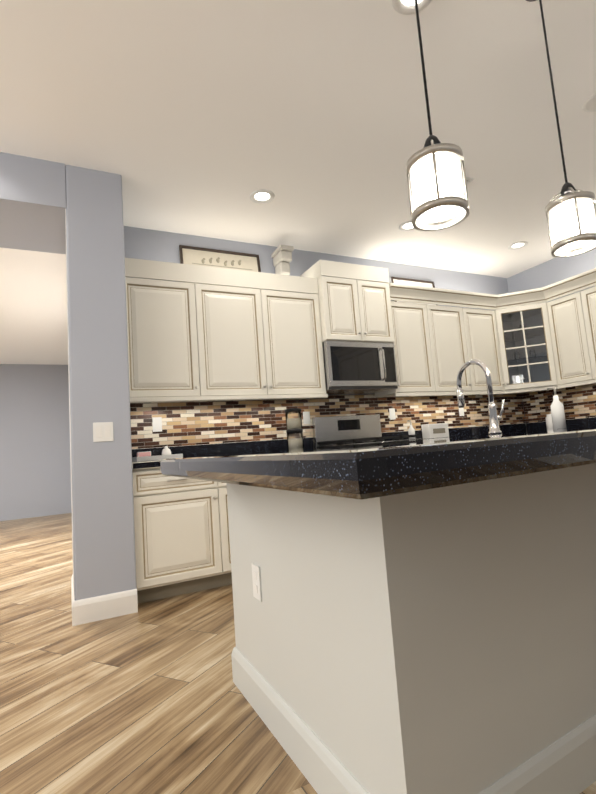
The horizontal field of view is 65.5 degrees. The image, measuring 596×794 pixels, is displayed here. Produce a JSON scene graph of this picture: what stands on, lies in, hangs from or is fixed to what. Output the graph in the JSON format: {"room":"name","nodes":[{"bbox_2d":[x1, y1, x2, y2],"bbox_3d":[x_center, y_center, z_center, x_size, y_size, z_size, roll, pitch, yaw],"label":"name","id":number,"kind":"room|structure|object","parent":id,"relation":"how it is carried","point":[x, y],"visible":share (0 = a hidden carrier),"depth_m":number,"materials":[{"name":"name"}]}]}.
{"room":"kitchen","nodes":[
{"label":"kitchen","id":0,"kind":"room"},
{"bbox_2d":[0,364,71,520],"bbox_3d":[-6.168,0.826,8.095,4.100,2.850,0.100,-1,-7,-27],"label":"wall","id":1,"kind":"structure","parent":0,"point":[35,472],"depth_m":8.66,"materials":[{"name":"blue paint"}]},
{"bbox_2d":[0,152,136,600],"bbox_3d":[-3.191,-0.009,2.353,4.335,2.850,0.740,-1,-7,-27],"label":"wall","id":2,"kind":"structure","parent":0,"point":[74,214],"depth_m":2.92,"materials":[{"name":"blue paint"}]},
{"bbox_2d":[71,574,75,625],"bbox_3d":[-1.464,1.301,3.011,0.016,0.135,0.756,-1,-7,-27],"label":"baseboard","id":3,"kind":"structure","parent":2,"relation":"attached to","point":[72,589],"depth_m":2.68,"materials":[{"name":"white paint"}]},
{"bbox_2d":[93,422,113,441],"bbox_3d":[-1.211,0.217,2.880,0.116,0.120,0.008,-1,-7,-27],"label":"switch plate","id":4,"kind":"object","parent":2,"relation":"attached to","point":[102,431],"visible":1,"depth_m":2.88,"materials":[{"name":"white plastic"}]},
{"bbox_2d":[75,589,137,624],"bbox_3d":[-1.133,1.250,2.766,0.331,0.135,0.016,-1,-7,-27],"label":"baseboard","id":5,"kind":"structure","parent":2,"relation":"attached to","point":[98,608],"depth_m":2.75,"materials":[{"name":"white paint"}]},
{"bbox_2d":[0,513,595,793],"bbox_3d":[-0.915,1.403,3.245,9.150,0.100,13.200,-1,-7,-27],"label":"floor","id":6,"kind":"structure","parent":0,"point":[148,698],"depth_m":1.84,"materials":[{"name":"brown wood"}]},
{"bbox_2d":[132,462,225,603],"bbox_3d":[-0.937,0.934,3.368,0.563,0.860,0.678,-1,-7,-27],"label":"base cabinet","id":7,"kind":"object","parent":6,"relation":"on","point":[182,537],"depth_m":3.07,"materials":[{"name":"beige paint"}]},
{"bbox_2d":[132,446,182,461],"bbox_3d":[-1.047,0.419,3.433,0.320,0.100,0.280,-1,-7,-27],"label":"tray","id":8,"kind":"object","parent":7,"relation":"on","point":[147,456],"visible":0.96,"depth_m":3.35,"materials":[{"name":"ceramic"}]},
{"bbox_2d":[222,482,231,584],"bbox_3d":[-0.180,0.917,3.745,1.130,0.860,0.678,-1,-7,-27],"label":"base cabinet","id":9,"kind":"object","parent":6,"relation":"on","point":[225,521],"depth_m":3.21,"materials":[{"name":"beige paint"}]},
{"bbox_2d":[285,408,303,448],"bbox_3d":[-0.031,0.277,4.013,0.142,0.354,0.144,-1,-7,-27],"label":"canisters","id":10,"kind":"object","parent":9,"relation":"on","point":[294,425],"visible":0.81,"depth_m":3.97,"materials":[{"name":"clear glass"}]},
{"bbox_2d":[408,420,415,438],"bbox_3d":[1.103,0.323,4.519,0.062,0.200,0.077,-1,-7,-27],"label":"soap pump","id":11,"kind":"object","parent":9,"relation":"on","point":[411,430],"visible":0.75,"depth_m":4.49,"materials":[{"name":"white ceramic"}]},
{"bbox_2d":[421,423,448,438],"bbox_3d":[1.411,0.351,4.755,0.260,0.150,0.112,-1,-7,-27],"label":"box sign","id":12,"kind":"object","parent":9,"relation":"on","point":[438,430],"visible":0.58,"depth_m":4.70,"materials":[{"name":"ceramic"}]},
{"bbox_2d":[312,414,424,446],"bbox_3d":[0.673,0.730,4.144,0.752,1.190,0.744,-1,-7,-27],"label":"range","id":13,"kind":"object","parent":6,"relation":"on","point":[342,430],"visible":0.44,"depth_m":4.42,"materials":[{"name":"silver metal"}]},
{"bbox_2d":[227,469,595,793],"bbox_3d":[1.222,0.647,2.198,2.958,0.862,1.358,-1,-7,-27],"label":"kitchen island","id":14,"kind":"object","parent":6,"relation":"on","point":[416,616],"depth_m":1.15,"materials":[{"name":"paint"}]},
{"bbox_2d":[160,425,595,504],"bbox_3d":[1.147,0.180,2.081,3.226,0.066,1.700,-1,-7,-27],"label":"island countertop","id":15,"kind":"structure","parent":14,"relation":"on","point":[378,471],"depth_m":0.78,"materials":[{"name":"black stone"}]},
{"bbox_2d":[456,359,504,433],"bbox_3d":[0.900,-0.002,2.308,0.096,0.378,0.237,-1,-7,-27],"label":"faucet","id":16,"kind":"object","parent":15,"relation":"on","point":[494,417],"visible":1,"depth_m":2.22,"materials":[{"name":"silver metal"}]},
{"bbox_2d":[546,387,566,428],"bbox_3d":[1.319,0.053,2.371,0.058,0.220,0.075,-1,-7,-27],"label":"soap pump","id":17,"kind":"object","parent":15,"relation":"on","point":[558,414],"visible":1,"depth_m":2.34,"materials":[{"name":"white ceramic"}]},
{"bbox_2d":[485,383,595,432],"bbox_3d":[3.151,0.463,4.235,0.650,1.369,2.857,-1,-7,-27],"label":"backsplash","id":18,"kind":"structure","parent":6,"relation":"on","point":[579,402],"depth_m":5.45,"materials":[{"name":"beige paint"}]},
{"bbox_2d":[545,414,552,428],"bbox_3d":[2.765,0.272,5.062,0.100,0.170,0.100,-1,-7,-27],"label":"jar","id":19,"kind":"object","parent":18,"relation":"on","point":[549,423],"visible":0.54,"depth_m":5.04,"materials":[{"name":"white ceramic"}]},
{"bbox_2d":[0,0,595,364],"bbox_3d":[-1.134,-1.522,3.556,9.150,0.100,13.200,-1,-7,-27],"label":"ceiling","id":20,"kind":"structure","parent":0,"point":[204,118],"depth_m":2.73,"materials":[{"name":"paint"}]},
{"bbox_2d":[250,189,274,203],"bbox_3d":[-0.273,-1.531,3.545,0.190,0.012,0.190,-1,-7,-27],"label":"recessed light","id":21,"kind":"object","parent":20,"relation":"in","point":[262,196],"visible":1,"depth_m":3.54,"materials":[{"name":"white paint"}]},
{"bbox_2d":[399,221,414,230],"bbox_3d":[1.015,-1.556,4.221,0.190,0.012,0.190,-1,-7,-27],"label":"recessed light","id":22,"kind":"object","parent":20,"relation":"in","point":[406,226],"visible":0.71,"depth_m":4.23,"materials":[{"name":"white paint"}]},
{"bbox_2d":[392,0,431,14],"bbox_3d":[0.504,-1.752,2.015,0.190,0.012,0.190,-1,-7,-27],"label":"recessed light","id":23,"kind":"object","parent":20,"relation":"in","point":[405,7],"visible":0.94,"depth_m":2.07,"materials":[{"name":"white paint"}]},
{"bbox_2d":[406,0,469,230],"bbox_3d":[0.413,-1.183,1.557,0.180,1.224,0.180,-1,-7,-27],"label":"pendant light","id":24,"kind":"object","parent":20,"relation":"hanging from","point":[434,146],"visible":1,"depth_m":1.50,"materials":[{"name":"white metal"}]},
{"bbox_2d":[423,176,473,202],"bbox_3d":[1.150,-1.624,3.645,0.220,0.018,0.400,-1,-7,-27],"label":"ceiling vent","id":25,"kind":"object","parent":20,"relation":"in","point":[468,180],"visible":0.1,"depth_m":3.57,"materials":[{"name":"white paint"}]},
{"bbox_2d":[508,241,527,249],"bbox_3d":[2.304,-1.585,4.853,0.190,0.012,0.190,-1,-7,-27],"label":"recessed light","id":26,"kind":"object","parent":20,"relation":"in","point":[517,245],"visible":0.94,"depth_m":4.85,"materials":[{"name":"white paint"}]},
{"bbox_2d":[526,0,595,257],"bbox_3d":[1.095,-1.203,1.962,0.180,1.199,0.180,-1,-7,-27],"label":"pendant light","id":27,"kind":"object","parent":20,"relation":"hanging from","point":[568,194],"visible":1,"depth_m":1.92,"materials":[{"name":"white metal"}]},
{"bbox_2d":[582,94,595,111],"bbox_3d":[1.814,-1.771,2.773,0.190,0.010,0.190,-1,-7,-27],"label":"speaker","id":28,"kind":"object","parent":20,"relation":"attached to","point":[589,104],"visible":1,"depth_m":2.79},
{"bbox_2d":[124,226,519,448],"bbox_3d":[0.699,-0.043,4.770,4.785,2.850,0.120,-1,-7,-27],"label":"wall","id":29,"kind":"structure","parent":0,"point":[150,244],"depth_m":4.50,"materials":[{"name":"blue paint"}]},
{"bbox_2d":[152,417,161,431],"bbox_3d":[-1.135,0.222,3.737,0.072,0.116,0.007,-1,-7,-27],"label":"electrical outlet","id":30,"kind":"object","parent":29,"relation":"attached to","point":[157,424],"visible":1,"depth_m":3.73,"materials":[{"name":"white plastic"}]},
{"bbox_2d":[125,258,200,402],"bbox_3d":[-1.122,-0.503,3.674,0.563,1.061,0.338,-1,-7,-27],"label":"upper cabinet","id":31,"kind":"object","parent":29,"relation":"attached to","point":[191,341],"depth_m":3.53,"materials":[{"name":"beige paint"}]},
{"bbox_2d":[197,265,327,400],"bbox_3d":[-0.364,-0.519,4.052,1.130,1.061,0.338,-1,-7,-27],"label":"upper cabinet","id":32,"kind":"object","parent":29,"relation":"attached to","point":[257,343],"depth_m":3.88,"materials":[{"name":"beige paint"}]},
{"bbox_2d":[179,245,260,288],"bbox_3d":[-0.673,-1.105,4.141,0.740,0.454,0.087,-1,-7,-27],"label":"framed picture","id":33,"kind":"object","parent":32,"relation":"on","point":[198,256],"visible":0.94,"depth_m":4.16},
{"bbox_2d":[271,245,293,291],"bbox_3d":[-0.131,-1.136,4.285,0.132,0.465,0.220,-1,-7,-27],"label":"corbel","id":34,"kind":"object","parent":32,"relation":"on","point":[281,255],"visible":0.69,"depth_m":4.24,"materials":[{"name":"wood"}]},
{"bbox_2d":[303,412,310,423],"bbox_3d":[0.081,0.195,4.343,0.072,0.116,0.007,-1,-7,-27],"label":"electrical outlet","id":35,"kind":"object","parent":29,"relation":"attached to","point":[306,417],"visible":1,"depth_m":4.34,"materials":[{"name":"white plastic"}]},
{"bbox_2d":[303,260,394,342],"bbox_3d":[0.473,-0.852,4.475,0.756,0.736,0.408,-1,-7,-27],"label":"upper cabinet","id":36,"kind":"object","parent":29,"relation":"attached to","point":[359,309],"depth_m":4.27,"materials":[{"name":"beige paint"}]},
{"bbox_2d":[322,341,397,394],"bbox_3d":[0.529,-0.270,4.390,0.752,0.435,0.436,-1,-7,-27],"label":"microwave","id":37,"kind":"object","parent":36,"relation":"attached to","point":[360,367],"visible":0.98,"depth_m":4.23,"materials":[{"name":"silver metal"}]},
{"bbox_2d":[389,408,395,419],"bbox_3d":[0.976,0.175,4.790,0.072,0.116,0.007,-1,-7,-27],"label":"electrical outlet","id":38,"kind":"object","parent":29,"relation":"attached to","point":[392,413],"visible":1,"depth_m":4.79,"materials":[{"name":"white plastic"}]},
{"bbox_2d":[375,284,438,396],"bbox_3d":[1.052,-0.551,4.748,0.503,1.061,0.356,-1,-7,-27],"label":"upper cabinet","id":39,"kind":"object","parent":29,"relation":"attached to","point":[414,343],"depth_m":4.61,"materials":[{"name":"beige paint"}]},
{"bbox_2d":[427,288,474,395],"bbox_3d":[1.502,-0.561,4.972,0.503,1.061,0.356,-1,-7,-27],"label":"upper cabinet","id":40,"kind":"object","parent":29,"relation":"attached to","point":[449,324],"depth_m":4.84,"materials":[{"name":"beige paint"}]},
{"bbox_2d":[390,277,435,304],"bbox_3d":[1.294,-1.115,5.104,0.600,0.385,0.064,-1,-7,-27],"label":"sign","id":41,"kind":"object","parent":40,"relation":"on","point":[406,281],"visible":0.21,"depth_m":5.12,"materials":[{"name":"white ceramic"}]},
{"bbox_2d":[459,408,463,415],"bbox_3d":[1.844,0.157,5.223,0.072,0.116,0.007,-1,-7,-27],"label":"electrical outlet","id":42,"kind":"object","parent":29,"relation":"attached to","point":[461,411],"visible":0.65,"depth_m":5.22,"materials":[{"name":"white plastic"}]},
{"bbox_2d":[463,292,506,394],"bbox_3d":[1.963,-0.571,5.202,0.527,1.061,0.356,-1,-7,-27],"label":"upper cabinet","id":43,"kind":"object","parent":29,"relation":"attached to","point":[482,326],"depth_m":5.06,"materials":[{"name":"beige paint"}]},
{"bbox_2d":[507,244,595,430],"bbox_3d":[3.697,-0.352,3.973,0.120,2.850,4.015,-1,-7,-27],"label":"wall","id":44,"kind":"structure","parent":0,"point":[552,271],"depth_m":5.33,"materials":[{"name":"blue paint"}]},
{"bbox_2d":[495,288,558,391],"bbox_3d":[2.488,-0.624,5.089,0.396,1.057,0.396,-1,-7,-27],"label":"upper cabinet","id":45,"kind":"object","parent":44,"relation":"attached to","point":[518,347],"depth_m":5.11,"materials":[{"name":"beige paint"}]},
{"bbox_2d":[543,276,595,387],"bbox_3d":[2.949,-0.675,4.921,0.357,1.061,0.405,-1,-7,-27],"label":"upper cabinet","id":46,"kind":"object","parent":44,"relation":"attached to","point":[564,314],"depth_m":4.82,"materials":[{"name":"beige paint"}]},
{"bbox_2d":[579,268,595,379],"bbox_3d":[3.234,-0.757,4.345,0.357,1.061,0.890,-1,-7,-27],"label":"upper cabinet","id":47,"kind":"object","parent":44,"relation":"attached to","point":[587,297],"depth_m":4.62,"materials":[{"name":"beige paint"}]}
]}

